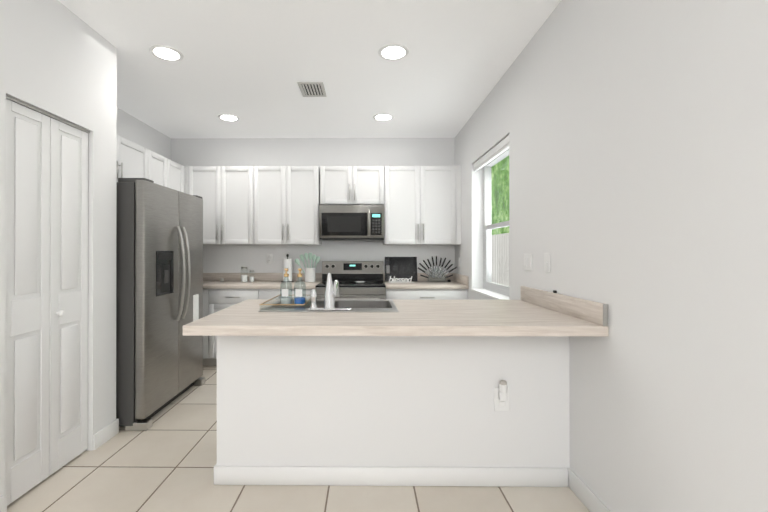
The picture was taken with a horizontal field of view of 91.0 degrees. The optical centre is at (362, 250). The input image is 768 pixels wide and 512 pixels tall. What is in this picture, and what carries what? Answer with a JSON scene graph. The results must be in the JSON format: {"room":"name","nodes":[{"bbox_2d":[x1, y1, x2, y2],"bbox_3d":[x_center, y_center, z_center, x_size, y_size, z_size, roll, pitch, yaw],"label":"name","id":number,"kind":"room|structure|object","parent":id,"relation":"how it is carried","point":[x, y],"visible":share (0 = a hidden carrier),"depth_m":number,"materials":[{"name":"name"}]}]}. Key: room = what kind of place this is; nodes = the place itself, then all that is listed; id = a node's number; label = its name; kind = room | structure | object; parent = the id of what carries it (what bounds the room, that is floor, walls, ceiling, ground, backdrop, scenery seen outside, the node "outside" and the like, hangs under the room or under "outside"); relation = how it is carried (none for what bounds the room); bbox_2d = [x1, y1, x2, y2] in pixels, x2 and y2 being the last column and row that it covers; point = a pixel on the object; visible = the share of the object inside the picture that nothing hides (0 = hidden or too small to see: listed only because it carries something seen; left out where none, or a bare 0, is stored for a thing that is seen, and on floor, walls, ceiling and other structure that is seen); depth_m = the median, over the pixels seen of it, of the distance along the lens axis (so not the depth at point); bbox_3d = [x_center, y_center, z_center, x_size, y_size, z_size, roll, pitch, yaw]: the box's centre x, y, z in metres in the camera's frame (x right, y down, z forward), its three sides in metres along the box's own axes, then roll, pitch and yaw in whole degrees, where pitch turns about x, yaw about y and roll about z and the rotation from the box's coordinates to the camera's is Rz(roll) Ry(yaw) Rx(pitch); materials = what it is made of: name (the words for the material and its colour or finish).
{"room":"kitchen","nodes":[
{"label":"kitchen","id":0,"kind":"room"},
{"bbox_2d":[0,0,116,496],"bbox_3d":[-2.089,-0.076,-0.016,0.704,2.680,5.280,0,0,1],"label":"wall","id":1,"kind":"structure","parent":0,"point":[58,59],"depth_m":2.33,"materials":[{"name":"white paint"}]},
{"bbox_2d":[0,494,6,511],"bbox_3d":[-1.734,1.213,-0.426,0.013,0.100,4.473,0,0,1],"label":"baseboard","id":2,"kind":"structure","parent":1,"relation":"attached to","point":[3,499],"depth_m":1.79,"materials":[{"name":"white wood"}]},
{"bbox_2d":[5,95,89,505],"bbox_3d":[-1.740,0.249,2.105,0.072,2.017,0.577,0,0,1],"label":"bifold closet door","id":3,"kind":"structure","parent":1,"relation":"in","point":[46,383],"depth_m":2.07,"materials":[{"name":"white painted wood"}]},
{"bbox_2d":[93,419,118,435],"bbox_3d":[-2.055,1.220,2.627,0.717,0.100,0.013,0,0,1],"label":"baseboard","id":4,"kind":"structure","parent":1,"relation":"attached to","point":[112,429],"depth_m":2.54,"materials":[{"name":"white wood"}]},
{"bbox_2d":[117,107,170,159],"bbox_3d":[-2.580,-0.073,1.031,0.300,2.680,7.365,0,0,1],"label":"wall","id":5,"kind":"structure","parent":0,"point":[136,131],"depth_m":4.11,"materials":[{"name":"white paint"}]},
{"bbox_2d":[117,135,147,181],"bbox_3d":[-2.226,-0.767,3.187,0.362,0.437,0.919,0,0,1],"label":"upper cabinet","id":6,"kind":"object","parent":5,"relation":"attached to","point":[132,159],"visible":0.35,"depth_m":3.39,"materials":[{"name":"white wood"}]},
{"bbox_2d":[148,150,183,192],"bbox_3d":[-2.218,-0.529,4.015,0.362,0.908,0.733,0,0,1],"label":"upper cabinet","id":7,"kind":"object","parent":5,"relation":"attached to","point":[165,172],"visible":0.27,"depth_m":3.96,"materials":[{"name":"white wood"}]},
{"bbox_2d":[7,366,589,511],"bbox_3d":[-0.715,1.296,1.010,4.030,0.060,7.665,0,0,1],"label":"floor","id":8,"kind":"structure","parent":0,"point":[166,461],"depth_m":1.99,"materials":[{"name":"tile"}]},
{"bbox_2d":[116,178,204,430],"bbox_3d":[-1.918,0.378,3.146,0.922,1.788,0.970,0,0,1],"label":"refrigerator","id":9,"kind":"object","parent":8,"relation":"on","point":[159,280],"visible":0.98,"depth_m":2.79,"materials":[{"name":"grey metal"}]},
{"bbox_2d":[203,289,214,365],"bbox_3d":[-2.002,0.845,4.395,0.786,0.860,0.617,0,0,1],"label":"base cabinet","id":10,"kind":"object","parent":8,"relation":"on","point":[208,294],"depth_m":4.08,"materials":[{"name":"white wood"}]},
{"bbox_2d":[215,289,262,365],"bbox_3d":[-1.365,0.845,4.389,0.602,0.860,0.617,0,0,1],"label":"base cabinet","id":11,"kind":"object","parent":8,"relation":"on","point":[232,289],"depth_m":4.08,"materials":[{"name":"white wood"}]},
{"bbox_2d":[203,281,321,288],"bbox_3d":[-1.448,0.394,4.381,1.896,0.038,0.638,0,0,1],"label":"countertop","id":12,"kind":"structure","parent":11,"relation":"on","point":[206,284],"depth_m":4.07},
{"bbox_2d":[241,267,247,281],"bbox_3d":[-1.410,0.284,4.497,0.082,0.180,0.082,0,0,1],"label":"jar","id":13,"kind":"object","parent":12,"relation":"on","point":[244,278],"visible":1,"depth_m":4.46,"materials":[{"name":"clear glass"}]},
{"bbox_2d":[249,270,253,281],"bbox_3d":[-1.321,0.306,4.506,0.060,0.137,0.060,0,0,1],"label":"jar","id":14,"kind":"object","parent":12,"relation":"on","point":[252,279],"visible":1,"depth_m":4.48,"materials":[{"name":"clear glass"}]},
{"bbox_2d":[281,254,293,281],"bbox_3d":[-0.899,0.207,4.532,0.150,0.335,0.150,0,0,1],"label":"paper towel holder","id":15,"kind":"object","parent":12,"relation":"on","point":[287,262],"visible":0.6,"depth_m":4.49,"materials":[{"name":"black"}]},
{"bbox_2d":[295,253,319,281],"bbox_3d":[-0.660,0.199,4.529,0.307,0.351,0.136,0,0,1],"label":"utensil crock","id":16,"kind":"object","parent":12,"relation":"on","point":[310,273],"visible":1,"depth_m":4.51,"materials":[{"name":"white ceramic"}]},
{"bbox_2d":[263,289,315,298],"bbox_3d":[-0.839,0.845,4.384,0.679,0.860,0.617,0,0,1],"label":"base cabinet","id":17,"kind":"object","parent":8,"relation":"on","point":[267,293],"depth_m":4.08,"materials":[{"name":"white wood"}]},
{"bbox_2d":[316,261,385,298],"bbox_3d":[-0.123,0.691,4.290,0.748,1.127,0.716,0,0,1],"label":"range","id":18,"kind":"object","parent":8,"relation":"on","point":[346,274],"visible":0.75,"depth_m":4.58,"materials":[{"name":"silver metal"}]},
{"bbox_2d":[214,338,569,486],"bbox_3d":[0.165,0.829,2.342,1.912,0.880,0.597,0,0,1],"label":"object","id":19,"kind":"object","parent":8,"relation":"on","point":[380,392],"depth_m":2.04,"materials":[{"name":"white paint"}]},
{"bbox_2d":[223,298,550,309],"bbox_3d":[0.152,0.367,2.393,1.938,0.045,0.557,0,0,1],"label":"countertop","id":20,"kind":"structure","parent":19,"relation":"on","point":[250,304],"depth_m":2.37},
{"bbox_2d":[259,295,310,309],"bbox_3d":[-0.455,0.322,2.382,0.258,0.032,0.482,0,0,1],"label":"glass tray","id":21,"kind":"object","parent":20,"relation":"on","point":[274,304],"visible":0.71,"depth_m":2.21,"materials":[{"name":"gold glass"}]},
{"bbox_2d":[280,268,291,303],"bbox_3d":[-0.470,0.221,2.332,0.072,0.224,0.082,0,0,1],"label":"bottle","id":22,"kind":"object","parent":21,"relation":"on","point":[285,300],"visible":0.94,"depth_m":2.31,"materials":[{"name":"clear glass"}]},
{"bbox_2d":[294,268,305,305],"bbox_3d":[-0.384,0.221,2.321,0.072,0.224,0.082,0,0,1],"label":"soap bottle","id":23,"kind":"object","parent":21,"relation":"on","point":[299,299],"visible":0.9,"depth_m":2.30,"materials":[{"name":"clear glass"}]},
{"bbox_2d":[259,299,398,309],"bbox_3d":[-0.187,0.424,2.367,0.786,0.171,0.520,0,0,1],"label":"sink","id":24,"kind":"object","parent":20,"relation":"in","point":[355,304],"depth_m":2.58,"materials":[{"name":"silver metal"}]},
{"bbox_2d":[309,273,350,309],"bbox_3d":[-0.183,0.232,2.260,0.240,0.211,0.249,0,0,1],"label":"faucet","id":25,"kind":"object","parent":20,"relation":"on","point":[331,292],"visible":1,"depth_m":2.15,"materials":[{"name":"silver metal"}]},
{"bbox_2d":[183,310,608,337],"bbox_3d":[0.148,0.366,1.915,1.938,0.045,0.399,0,0,1],"label":"countertop","id":26,"kind":"structure","parent":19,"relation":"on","point":[224,323],"depth_m":1.80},
{"bbox_2d":[494,380,508,410],"bbox_3d":[0.751,0.779,2.012,0.080,0.172,0.049,0,0,1],"label":"outlet","id":27,"kind":"object","parent":19,"relation":"attached to","point":[501,397],"visible":1,"depth_m":2.03,"materials":[{"name":"white plastic"}]},
{"bbox_2d":[383,273,468,299],"bbox_3d":[0.698,0.775,4.352,0.885,1.000,0.650,0,0,1],"label":"base cabinet","id":28,"kind":"object","parent":8,"relation":"on","point":[424,288],"visible":0.21,"depth_m":4.06,"materials":[{"name":"white wood"}]},
{"bbox_2d":[388,276,413,282],"bbox_3d":[0.454,0.337,4.438,0.300,0.075,0.016,0,0,1],"label":"blessed sign","id":29,"kind":"object","parent":28,"relation":"on","point":[399,281],"visible":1,"depth_m":4.43,"materials":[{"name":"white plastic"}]},
{"bbox_2d":[385,257,416,280],"bbox_3d":[0.473,0.224,4.626,0.395,0.299,0.085,0,0,1],"label":"cutting board","id":30,"kind":"object","parent":28,"relation":"on","point":[403,267],"visible":0.92,"depth_m":4.62,"materials":[{"name":"black stone"}]},
{"bbox_2d":[418,256,456,281],"bbox_3d":[0.896,0.219,4.514,0.471,0.310,0.100,0,0,1],"label":"decorative sculpture","id":31,"kind":"object","parent":28,"relation":"on","point":[439,269],"visible":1,"depth_m":4.50,"materials":[{"name":"metal"}]},
{"bbox_2d":[58,0,560,137],"bbox_3d":[-0.715,-1.454,1.016,4.030,0.080,7.665,0,0,1],"label":"ceiling","id":32,"kind":"structure","parent":0,"point":[250,64],"depth_m":2.81,"materials":[{"name":"white paint"}]},
{"bbox_2d":[149,45,183,61],"bbox_3d":[-1.399,-1.405,2.692,0.220,0.008,0.220,0,0,1],"label":"recessed light","id":33,"kind":"object","parent":32,"relation":"in","point":[171,54],"visible":1,"depth_m":2.69,"materials":[{"name":"white plastic"}]},
{"bbox_2d":[218,114,239,121],"bbox_3d":[-1.412,-1.402,3.984,0.220,0.008,0.220,0,0,1],"label":"recessed light","id":34,"kind":"object","parent":32,"relation":"in","point":[230,118],"visible":1,"depth_m":3.97,"materials":[{"name":"white plastic"}]},
{"bbox_2d":[297,82,326,96],"bbox_3d":[-0.435,-1.403,3.286,0.215,0.008,0.285,0,0,1],"label":"ceiling vent","id":35,"kind":"object","parent":32,"relation":"in","point":[312,89],"visible":1,"depth_m":3.27,"materials":[{"name":"grey metal"}]},
{"bbox_2d":[373,113,393,120],"bbox_3d":[0.221,-1.402,3.967,0.220,0.008,0.220,0,0,1],"label":"recessed light","id":36,"kind":"object","parent":32,"relation":"in","point":[383,117],"visible":1,"depth_m":3.96,"materials":[{"name":"white"}]},
{"bbox_2d":[378,44,408,60],"bbox_3d":[0.221,-1.405,2.676,0.220,0.008,0.220,0,0,1],"label":"recessed light","id":37,"kind":"object","parent":32,"relation":"in","point":[392,52],"visible":1,"depth_m":2.67,"materials":[{"name":"white plastic"}]},
{"bbox_2d":[171,138,454,272],"bbox_3d":[-0.678,-0.064,4.770,4.030,2.680,0.150,0,0,1],"label":"wall","id":38,"kind":"structure","parent":0,"point":[319,152],"depth_m":4.70,"materials":[{"name":"white paint"}]},
{"bbox_2d":[185,166,255,244],"bbox_3d":[-1.666,-0.528,4.524,0.795,0.908,0.361,0,0,1],"label":"upper cabinet","id":39,"kind":"object","parent":38,"relation":"attached to","point":[225,193],"visible":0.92,"depth_m":4.38,"materials":[{"name":"white wood"}]},
{"bbox_2d":[203,273,321,280],"bbox_3d":[-1.444,0.325,4.690,1.896,0.100,0.020,0,0,1],"label":"backsplash","id":40,"kind":"structure","parent":38,"relation":"attached to","point":[206,276],"depth_m":4.68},
{"bbox_2d":[267,254,272,262],"bbox_3d":[-1.156,0.099,4.694,0.075,0.120,0.010,0,0,1],"label":"outlet","id":41,"kind":"object","parent":38,"relation":"attached to","point":[269,258],"visible":1,"depth_m":4.69,"materials":[{"name":"white plastic"}]},
{"bbox_2d":[253,166,321,244],"bbox_3d":[-0.886,-0.528,4.516,0.760,0.908,0.361,0,0,1],"label":"upper cabinet","id":42,"kind":"object","parent":38,"relation":"attached to","point":[286,201],"visible":1,"depth_m":4.38,"materials":[{"name":"white wood"}]},
{"bbox_2d":[320,166,383,204],"bbox_3d":[-0.120,-0.759,4.509,0.744,0.445,0.361,0,0,1],"label":"upper cabinet","id":43,"kind":"object","parent":38,"relation":"attached to","point":[351,185],"visible":1,"depth_m":4.37,"materials":[{"name":"white wood"}]},
{"bbox_2d":[319,205,383,239],"bbox_3d":[-0.120,-0.326,4.468,0.740,0.393,0.442,0,0,1],"label":"microwave","id":44,"kind":"object","parent":43,"relation":"attached to","point":[351,222],"visible":1,"depth_m":4.29,"materials":[{"name":"silver metal"}]},
{"bbox_2d":[383,166,460,244],"bbox_3d":[0.699,-0.528,4.500,0.886,0.908,0.361,0,0,1],"label":"upper cabinet","id":45,"kind":"object","parent":38,"relation":"attached to","point":[422,205],"visible":0.98,"depth_m":4.36,"materials":[{"name":"white wood"}]},
{"bbox_2d":[455,0,767,511],"bbox_3d":[1.205,-0.073,0.994,0.190,2.680,7.365,0,0,1],"label":"wall","id":46,"kind":"structure","parent":0,"point":[636,131],"depth_m":1.46,"materials":[{"name":"white paint"}]},
{"bbox_2d":[471,289,508,299],"bbox_3d":[1.188,0.402,3.405,0.132,0.020,1.030,0,0,1],"label":"window sill","id":47,"kind":"structure","parent":46,"relation":"attached to","point":[493,295],"depth_m":3.38,"materials":[{"name":"white"}]},
{"bbox_2d":[483,149,508,295],"bbox_3d":[1.288,-0.258,3.406,0.070,1.300,1.030,0,0,1],"label":"window","id":48,"kind":"structure","parent":46,"relation":"in","point":[488,227],"depth_m":3.84,"materials":[{"name":"grey"}]},
{"bbox_2d":[473,135,508,171],"bbox_3d":[1.176,-0.900,3.401,0.084,0.155,1.038,0,0,1],"label":"window blind","id":49,"kind":"object","parent":48,"relation":"attached to","point":[501,147],"visible":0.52,"depth_m":3.34,"materials":[{"name":"white plastic"}]},
{"bbox_2d":[524,254,532,270],"bbox_3d":[1.119,0.077,2.550,0.010,0.115,0.125,0,0,1],"label":"double light switch","id":50,"kind":"object","parent":46,"relation":"attached to","point":[528,262],"visible":1,"depth_m":2.53,"materials":[{"name":"white plastic"}]},
{"bbox_2d":[544,253,549,272],"bbox_3d":[1.117,0.073,2.280,0.010,0.118,0.070,0,0,1],"label":"light switch","id":51,"kind":"object","parent":46,"relation":"attached to","point":[547,262],"visible":1,"depth_m":2.27,"materials":[{"name":"white plastic"}]},
{"bbox_2d":[568,468,610,511],"bbox_3d":[1.089,1.213,-0.330,0.013,0.100,4.721,0,0,1],"label":"baseboard","id":52,"kind":"structure","parent":46,"relation":"attached to","point":[591,501],"depth_m":1.88,"materials":[{"name":"white wood"}]},
{"label":"outside","id":53,"kind":"structure","parent":0,"visible":0},
{"bbox_2d":[491,155,508,285],"bbox_3d":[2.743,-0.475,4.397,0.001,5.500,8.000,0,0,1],"label":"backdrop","id":54,"kind":"structure","parent":53,"point":[501,204],"depth_m":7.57,"materials":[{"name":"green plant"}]}
]}

